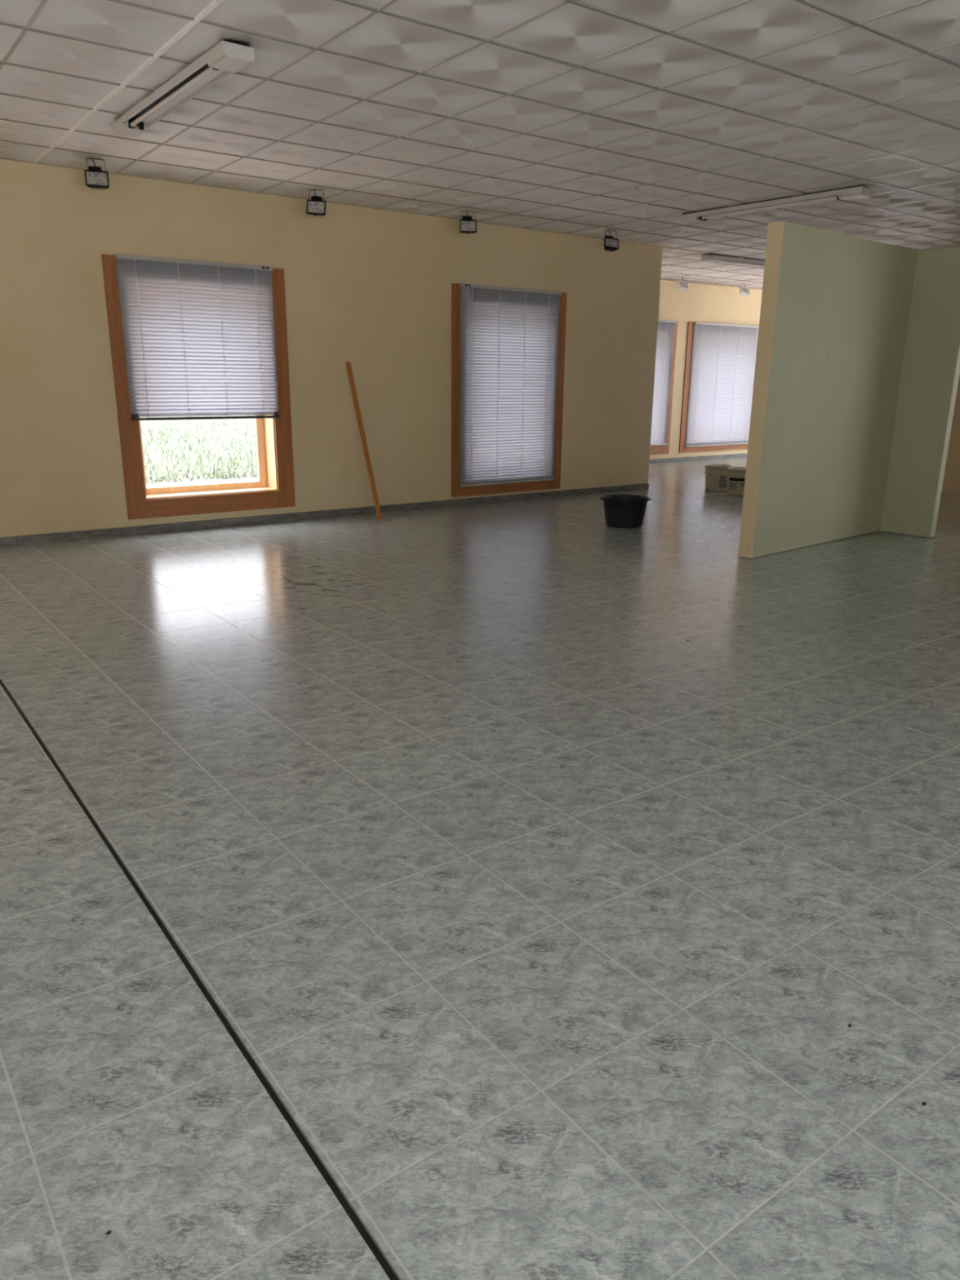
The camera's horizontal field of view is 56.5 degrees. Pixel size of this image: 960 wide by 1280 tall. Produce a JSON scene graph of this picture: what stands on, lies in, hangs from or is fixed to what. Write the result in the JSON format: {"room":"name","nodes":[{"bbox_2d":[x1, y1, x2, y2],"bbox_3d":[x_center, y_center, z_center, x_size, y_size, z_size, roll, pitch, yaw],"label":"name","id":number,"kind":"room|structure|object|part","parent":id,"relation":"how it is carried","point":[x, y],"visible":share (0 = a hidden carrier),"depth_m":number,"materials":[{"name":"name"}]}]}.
{"room":"empty commercial space","nodes":[
{"label":"empty commercial space","id":0,"kind":"room"},
{"bbox_2d":[0,158,662,537],"bbox_3d":[-2.690,-2.452,7.950,11.890,2.911,0.300,-11,20,-35],"label":"wall","id":1,"kind":"structure","parent":0,"point":[368,288],"depth_m":8.56,"materials":[{"name":"beige paint"}]},
{"bbox_2d":[101,253,295,519],"bbox_3d":[-2.521,-2.251,8.108,1.584,2.160,0.298,-11,20,-35],"label":"window","id":2,"kind":"structure","parent":1,"relation":"in","point":[185,501],"depth_m":8.22,"materials":[{"name":"brown wood"}]},
{"bbox_2d":[115,253,279,420],"bbox_3d":[-2.427,-2.617,7.846,1.357,1.322,0.057,-11,20,-35],"label":"blind","id":3,"kind":"object","parent":2,"relation":"attached to","point":[199,340],"visible":1,"depth_m":7.82,"materials":[{"name":"white plastic"}]},
{"bbox_3d":[-2.858,-2.525,7.554,0.011,1.280,0.029,-11,20,-35],"label":"ladder cord","id":4,"kind":"part","parent":3,"relation":"part of","materials":[{"name":"white fabric"}]},
{"bbox_3d":[-2.573,-2.580,7.755,0.011,1.280,0.029,-11,20,-35],"label":"ladder cord","id":5,"kind":"part","parent":3,"relation":"part of","materials":[{"name":"white fabric"}]},
{"bbox_3d":[-2.435,-1.995,8.031,1.357,0.024,0.036,-11,20,-35],"label":"rail","id":6,"kind":"part","parent":3,"relation":"part of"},
{"bbox_3d":[-2.289,-2.636,7.955,0.011,1.280,0.029,-11,20,-35],"label":"ladder cord","id":7,"kind":"part","parent":3,"relation":"part of","materials":[{"name":"white fabric"}]},
{"bbox_3d":[-2.015,-2.690,8.149,0.011,1.280,0.029,-11,20,-35],"label":"ladder cord","id":8,"kind":"part","parent":3,"relation":"part of","materials":[{"name":"white fabric"}]},
{"bbox_3d":[-2.595,-2.280,8.204,1.246,1.822,0.050,-11,20,-35],"label":"sash","id":9,"kind":"part","parent":2,"relation":"part of","materials":[{"name":"brown wood"}]},
{"bbox_2d":[0,453,746,546],"bbox_3d":[-0.174,-1.979,11.465,19.800,0.078,2.558,-11,20,-35],"label":"baseboard","id":10,"kind":"structure","parent":1,"relation":"attached to","point":[214,523],"depth_m":8.89,"materials":[{"name":"grey tile"}]},
{"bbox_2d":[451,283,567,497],"bbox_3d":[0.252,-2.780,10.070,1.571,2.195,0.298,-11,20,-35],"label":"window","id":11,"kind":"structure","parent":1,"relation":"in","point":[456,491],"depth_m":9.97,"materials":[{"name":"brown wood"}]},
{"bbox_2d":[459,283,561,487],"bbox_3d":[0.343,-2.788,9.907,1.361,2.085,0.052,-11,20,-35],"label":"blind","id":12,"kind":"object","parent":11,"relation":"attached to","point":[508,340],"visible":1,"depth_m":9.89,"materials":[{"name":"white plastic"}]},
{"bbox_3d":[-0.092,-2.696,9.617,0.011,2.043,0.029,-11,20,-35],"label":"ladder cord","id":13,"kind":"part","parent":12,"relation":"part of","materials":[{"name":"white fabric"}]},
{"bbox_3d":[0.194,-2.752,9.819,0.011,2.043,0.029,-11,20,-35],"label":"ladder cord","id":14,"kind":"part","parent":12,"relation":"part of","materials":[{"name":"white fabric"}]},
{"bbox_3d":[0.329,-1.801,10.203,1.361,0.024,0.036,-11,20,-35],"label":"rail","id":15,"kind":"part","parent":12,"relation":"part of","materials":[{"name":"grey metal"}]},
{"bbox_3d":[0.479,-2.809,10.020,0.011,2.043,0.029,-11,20,-35],"label":"ladder cord","id":16,"kind":"part","parent":12,"relation":"part of","materials":[{"name":"white fabric"}]},
{"bbox_3d":[0.753,-2.863,10.214,0.011,2.043,0.029,-11,20,-35],"label":"ladder cord","id":17,"kind":"part","parent":12,"relation":"part of","materials":[{"name":"white fabric"}]},
{"bbox_2d":[0,457,959,1279],"bbox_3d":[3.294,-0.524,6.956,20.400,0.120,14.900,-11,20,-35],"label":"floor","id":18,"kind":"structure","parent":0,"point":[555,921],"depth_m":2.42,"materials":[{"name":"grey tile"}]},
{"bbox_2d":[0,677,401,1279],"bbox_3d":[-0.927,0.716,2.450,0.015,0.050,11.751,-11,20,-35],"label":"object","id":19,"kind":"structure","parent":18,"relation":"in","point":[375,1249],"depth_m":1.89,"materials":[{"name":"metal"}]},
{"bbox_2d":[283,566,377,608],"bbox_3d":[-1.013,-0.382,6.110,0.651,0.001,1.251,-5,17,-20],"label":"smear","id":20,"kind":"object","parent":18,"relation":"on","point":[286,579],"visible":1,"depth_m":6.11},
{"bbox_2d":[346,361,382,519],"bbox_3d":[-1.142,-1.955,8.810,0.440,1.502,0.047,15,21,40],"label":"batten","id":21,"kind":"object","parent":18,"relation":"on","point":[348,364],"visible":1,"depth_m":8.80,"materials":[{"name":"brown wood"}]},
{"bbox_2d":[600,494,651,528],"bbox_3d":[1.401,-1.246,8.653,0.494,0.271,0.460,1,16,0],"label":"plastic tub","id":22,"kind":"object","parent":18,"relation":"on","point":[624,511],"visible":1,"depth_m":8.51,"materials":[{"name":"black plastic"}]},
{"bbox_2d":[703,464,731,491],"bbox_3d":[3.060,-2.091,11.520,0.344,0.315,0.339,4,17,12],"label":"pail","id":23,"kind":"object","parent":18,"relation":"on","point":[715,474],"visible":0.83,"depth_m":11.41,"materials":[{"name":"plastic"}]},
{"bbox_3d":[3.062,-2.222,11.484,0.334,0.044,0.334,4,17,12],"label":"lid","id":24,"kind":"part","parent":23,"relation":"part of","materials":[{"name":"plastic"}]},
{"bbox_2d":[725,466,746,495],"bbox_3d":[3.235,-1.980,11.144,0.344,0.315,0.339,4,17,12],"label":"pail","id":25,"kind":"object","parent":18,"relation":"on","point":[735,478],"visible":0.66,"depth_m":11.04,"materials":[{"name":"plastic"}]},
{"bbox_3d":[3.237,-2.111,11.108,0.334,0.044,0.334,4,17,12],"label":"lid","id":26,"kind":"part","parent":25,"relation":"part of","materials":[{"name":"plastic"}]},
{"bbox_2d":[737,221,959,558],"bbox_3d":[3.142,-1.996,7.370,2.272,2.462,0.603,-13,21,-40],"label":"wall","id":27,"kind":"structure","parent":18,"relation":"on","point":[856,375],"depth_m":7.55,"materials":[{"name":"green paint"}]},
{"bbox_3d":[4.000,-2.176,8.014,0.100,2.462,0.474,-13,21,-40],"label":"wing panel","id":28,"kind":"part","parent":27,"relation":"part of","materials":[{"name":"green paint"}]},
{"bbox_2d":[0,0,959,289],"bbox_3d":[3.322,-3.422,6.108,20.400,0.102,14.900,-11,20,-35],"label":"ceiling","id":29,"kind":"structure","parent":0,"point":[580,117],"depth_m":5.34,"materials":[{"name":"tile"}]},
{"bbox_2d":[84,158,109,190],"bbox_3d":[-2.880,-3.497,6.717,0.164,0.213,0.145,-5,17,-18],"label":"floodlight","id":30,"kind":"object","parent":29,"relation":"attached to","point":[95,178],"visible":1,"depth_m":6.69,"materials":[{"name":"black metal"}]},
{"bbox_3d":[-2.867,-3.452,6.692,0.144,0.095,0.037,-5,17,-18],"label":"glass","id":31,"kind":"part","parent":30,"relation":"part of","materials":[{"name":"clear glass"}]},
{"bbox_3d":[-2.866,-3.446,6.690,0.164,0.129,0.059,-5,17,-18],"label":"frame","id":32,"kind":"part","parent":30,"relation":"part of","materials":[{"name":"black metal"}]},
{"bbox_3d":[-2.865,-3.453,6.686,0.104,0.008,0.008,-5,17,-18],"label":"bulb","id":33,"kind":"part","parent":30,"relation":"part of","materials":[{"name":"white glass"}]},
{"bbox_2d":[111,40,254,137],"bbox_3d":[-1.728,-3.071,5.044,0.162,0.074,1.860,-11,20,-35],"label":"fluorescent fixture","id":34,"kind":"object","parent":29,"relation":"attached to","point":[225,58],"visible":1,"depth_m":4.86,"materials":[{"name":"white metal"}]},
{"bbox_2d":[121,52,232,128],"bbox_3d":[-1.728,-3.076,5.042,0.160,0.042,1.444,-11,20,-35],"label":"fluorescent tube","id":35,"kind":"object","parent":34,"relation":"on","point":[197,77],"depth_m":5.00,"materials":[{"name":"white glass"}]},
{"bbox_2d":[306,189,326,217],"bbox_3d":[-1.414,-3.784,7.751,0.171,0.216,0.140,1,16,1],"label":"floodlight","id":36,"kind":"object","parent":29,"relation":"attached to","point":[316,206],"visible":1,"depth_m":7.72,"materials":[{"name":"black metal"}]},
{"bbox_3d":[-1.415,-3.738,7.723,0.150,0.105,0.032,1,16,1],"label":"glass","id":37,"kind":"part","parent":36,"relation":"part of","materials":[{"name":"clear glass"}]},
{"bbox_3d":[-1.415,-3.733,7.721,0.171,0.136,0.053,1,16,1],"label":"frame","id":38,"kind":"part","parent":36,"relation":"part of","materials":[{"name":"black metal"}]},
{"bbox_2d":[459,210,476,234],"bbox_3d":[-0.114,-4.029,8.633,0.164,0.216,0.140,0,16,-2],"label":"floodlight","id":39,"kind":"object","parent":29,"relation":"attached to","point":[468,225],"visible":1,"depth_m":8.60,"materials":[{"name":"black metal"}]},
{"bbox_3d":[-0.114,-3.983,8.605,0.144,0.096,0.032,0,16,-2],"label":"glass","id":40,"kind":"part","parent":39,"relation":"part of","materials":[{"name":"glass"}]},
{"bbox_3d":[-0.113,-3.976,8.603,0.164,0.131,0.053,0,16,-2],"label":"frame","id":41,"kind":"part","parent":39,"relation":"part of","materials":[{"name":"black metal"}]},
{"bbox_2d":[603,229,618,251],"bbox_3d":[1.411,-4.315,9.665,0.175,0.218,0.170,-2,17,-10],"label":"floodlight","id":42,"kind":"object","parent":29,"relation":"attached to","point":[611,244],"visible":1,"depth_m":9.64,"materials":[{"name":"black metal"}]},
{"bbox_3d":[1.419,-4.277,9.631,0.175,0.129,0.082,-2,17,-10],"label":"frame","id":43,"kind":"part","parent":42,"relation":"part of","materials":[{"name":"black metal"}]},
{"bbox_3d":[1.418,-4.279,9.636,0.153,0.103,0.055,-2,17,-10],"label":"glass","id":44,"kind":"part","parent":42,"relation":"part of","materials":[{"name":"clear glass"}]},
{"bbox_2d":[676,275,688,291],"bbox_3d":[3.134,-5.519,13.845,0.180,0.221,0.175,-5,17,-19],"label":"floodlight","id":45,"kind":"object","parent":29,"relation":"attached to","point":[682,285],"visible":1,"depth_m":13.82,"materials":[{"name":"white metal"}]},
{"bbox_3d":[3.149,-5.485,13.812,0.180,0.133,0.087,-5,17,-19],"label":"frame","id":46,"kind":"part","parent":45,"relation":"part of","materials":[{"name":"white metal"}]},
{"bbox_3d":[3.147,-5.486,13.817,0.157,0.109,0.059,-5,17,-19],"label":"glass","id":47,"kind":"part","parent":45,"relation":"part of","materials":[{"name":"glass"}]},
{"bbox_2d":[700,253,764,266],"bbox_3d":[3.667,-5.033,11.933,1.860,0.074,0.162,-10,19,-31],"label":"fluorescent fixture","id":48,"kind":"object","parent":29,"relation":"attached to","point":[710,257],"visible":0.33,"depth_m":11.65,"materials":[{"name":"white metal"}]},
{"bbox_3d":[3.668,-5.063,11.924,1.822,0.010,0.136,-10,19,-31],"label":"mounting plate","id":49,"kind":"part","parent":48,"relation":"part of","materials":[{"name":"white metal"}]},
{"bbox_2d":[721,255,764,264],"bbox_3d":[3.667,-5.038,11.931,1.444,0.042,0.160,-10,19,-31],"label":"fluorescent tube","id":50,"kind":"object","parent":48,"relation":"on","point":[725,259],"depth_m":11.75,"materials":[{"name":"white glass"}]},
{"bbox_2d":[738,281,750,296],"bbox_3d":[4.311,-5.723,14.580,0.180,0.221,0.175,-5,17,-19],"label":"floodlight","id":51,"kind":"object","parent":29,"relation":"attached to","point":[744,291],"visible":1,"depth_m":14.55,"materials":[{"name":"white metal"}]},
{"bbox_3d":[4.324,-5.689,14.552,0.157,0.109,0.059,-5,17,-19],"label":"glass","id":52,"kind":"part","parent":51,"relation":"part of","materials":[{"name":"glass"}]},
{"bbox_3d":[4.326,-5.689,14.547,0.180,0.133,0.087,-5,17,-19],"label":"frame","id":53,"kind":"part","parent":51,"relation":"part of","materials":[{"name":"white metal"}]},
{"bbox_2d":[679,185,871,223],"bbox_3d":[2.594,-3.910,8.058,0.162,0.074,1.860,-13,21,-38],"label":"fluorescent fixture","id":54,"kind":"object","parent":29,"relation":"attached to","point":[860,191],"visible":1,"depth_m":7.92,"materials":[{"name":"white metal"}]},
{"bbox_2d":[697,190,838,218],"bbox_3d":[2.594,-3.916,8.056,0.160,0.042,1.444,-13,21,-38],"label":"fluorescent tube","id":55,"kind":"object","parent":54,"relation":"on","point":[828,195],"depth_m":7.98,"materials":[{"name":"white glass"}]},
{"bbox_2d":[649,279,762,458],"bbox_3d":[3.669,-4.589,15.470,8.210,2.911,0.300,-11,20,-35],"label":"wall","id":56,"kind":"structure","parent":0,"point":[701,303],"depth_m":15.15,"materials":[{"name":"beige paint"}]},
{"bbox_2d":[649,320,677,454],"bbox_3d":[2.322,-4.098,14.557,2.090,2.145,0.297,-11,20,-35],"label":"window","id":57,"kind":"structure","parent":56,"relation":"in","point":[654,450],"depth_m":15.08,"materials":[{"name":"brown wood"}]},
{"bbox_2d":[650,319,675,445],"bbox_3d":[2.426,-4.127,14.400,1.900,2.002,0.047,-11,20,-35],"label":"blind","id":58,"kind":"object","parent":57,"relation":"attached to","point":[665,330],"visible":0.23,"depth_m":14.83,"materials":[{"name":"white plastic"}]},
{"bbox_3d":[2.414,-3.179,14.682,1.900,0.024,0.036,-11,20,-35],"label":"rail","id":59,"kind":"part","parent":58,"relation":"part of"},
{"bbox_3d":[3.034,-4.240,14.843,0.011,1.960,0.029,-11,20,-35],"label":"ladder cord","id":60,"kind":"part","parent":58,"relation":"part of","materials":[{"name":"white fabric"}]},
{"bbox_2d":[678,321,753,453],"bbox_3d":[4.225,-4.472,15.900,2.090,2.145,0.297,-11,20,-35],"label":"window","id":61,"kind":"structure","parent":56,"relation":"in","point":[682,449],"depth_m":15.34,"materials":[{"name":"brown wood"}]},
{"bbox_2d":[684,321,759,447],"bbox_3d":[4.346,-4.481,15.762,1.900,2.052,0.047,-11,20,-35],"label":"blind","id":62,"kind":"object","parent":61,"relation":"attached to","point":[722,371],"visible":0.91,"depth_m":15.69,"materials":[{"name":"white plastic"}]},
{"bbox_3d":[3.727,-4.352,15.340,0.011,2.010,0.029,-11,20,-35],"label":"ladder cord","id":63,"kind":"part","parent":62,"relation":"part of","materials":[{"name":"white fabric"}]},
{"bbox_3d":[4.110,-4.427,15.610,0.011,2.010,0.029,-11,20,-35],"label":"ladder cord","id":64,"kind":"part","parent":62,"relation":"part of","materials":[{"name":"white fabric"}]},
{"bbox_3d":[4.333,-3.509,16.051,1.900,0.024,0.036,-11,20,-35],"label":"rail","id":65,"kind":"part","parent":62,"relation":"part of","materials":[{"name":"white metal"}]},
{"bbox_3d":[4.509,-4.506,15.892,0.011,2.010,0.029,-11,20,-35],"label":"ladder cord","id":66,"kind":"part","parent":62,"relation":"part of","materials":[{"name":"white fabric"}]},
{"bbox_3d":[4.907,-4.584,16.173,0.011,2.010,0.029,-11,20,-35],"label":"ladder cord","id":67,"kind":"part","parent":62,"relation":"part of","materials":[{"name":"white fabric"}]},
{"bbox_2d":[941,373,959,493],"bbox_3d":[6.115,-3.357,11.337,0.120,2.911,3.550,-11,20,-35],"label":"wall","id":68,"kind":"structure","parent":0,"point":[951,482],"depth_m":11.51,"materials":[{"name":"beige paint"}]},
{"label":"outside","id":69,"kind":"structure","parent":0,"visible":0},
{"bbox_2d":[139,413,257,487],"bbox_3d":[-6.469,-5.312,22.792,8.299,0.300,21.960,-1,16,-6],"label":"grass","id":70,"kind":"structure","parent":69,"point":[233,470],"depth_m":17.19,"materials":[{"name":"green plant"}]}
]}

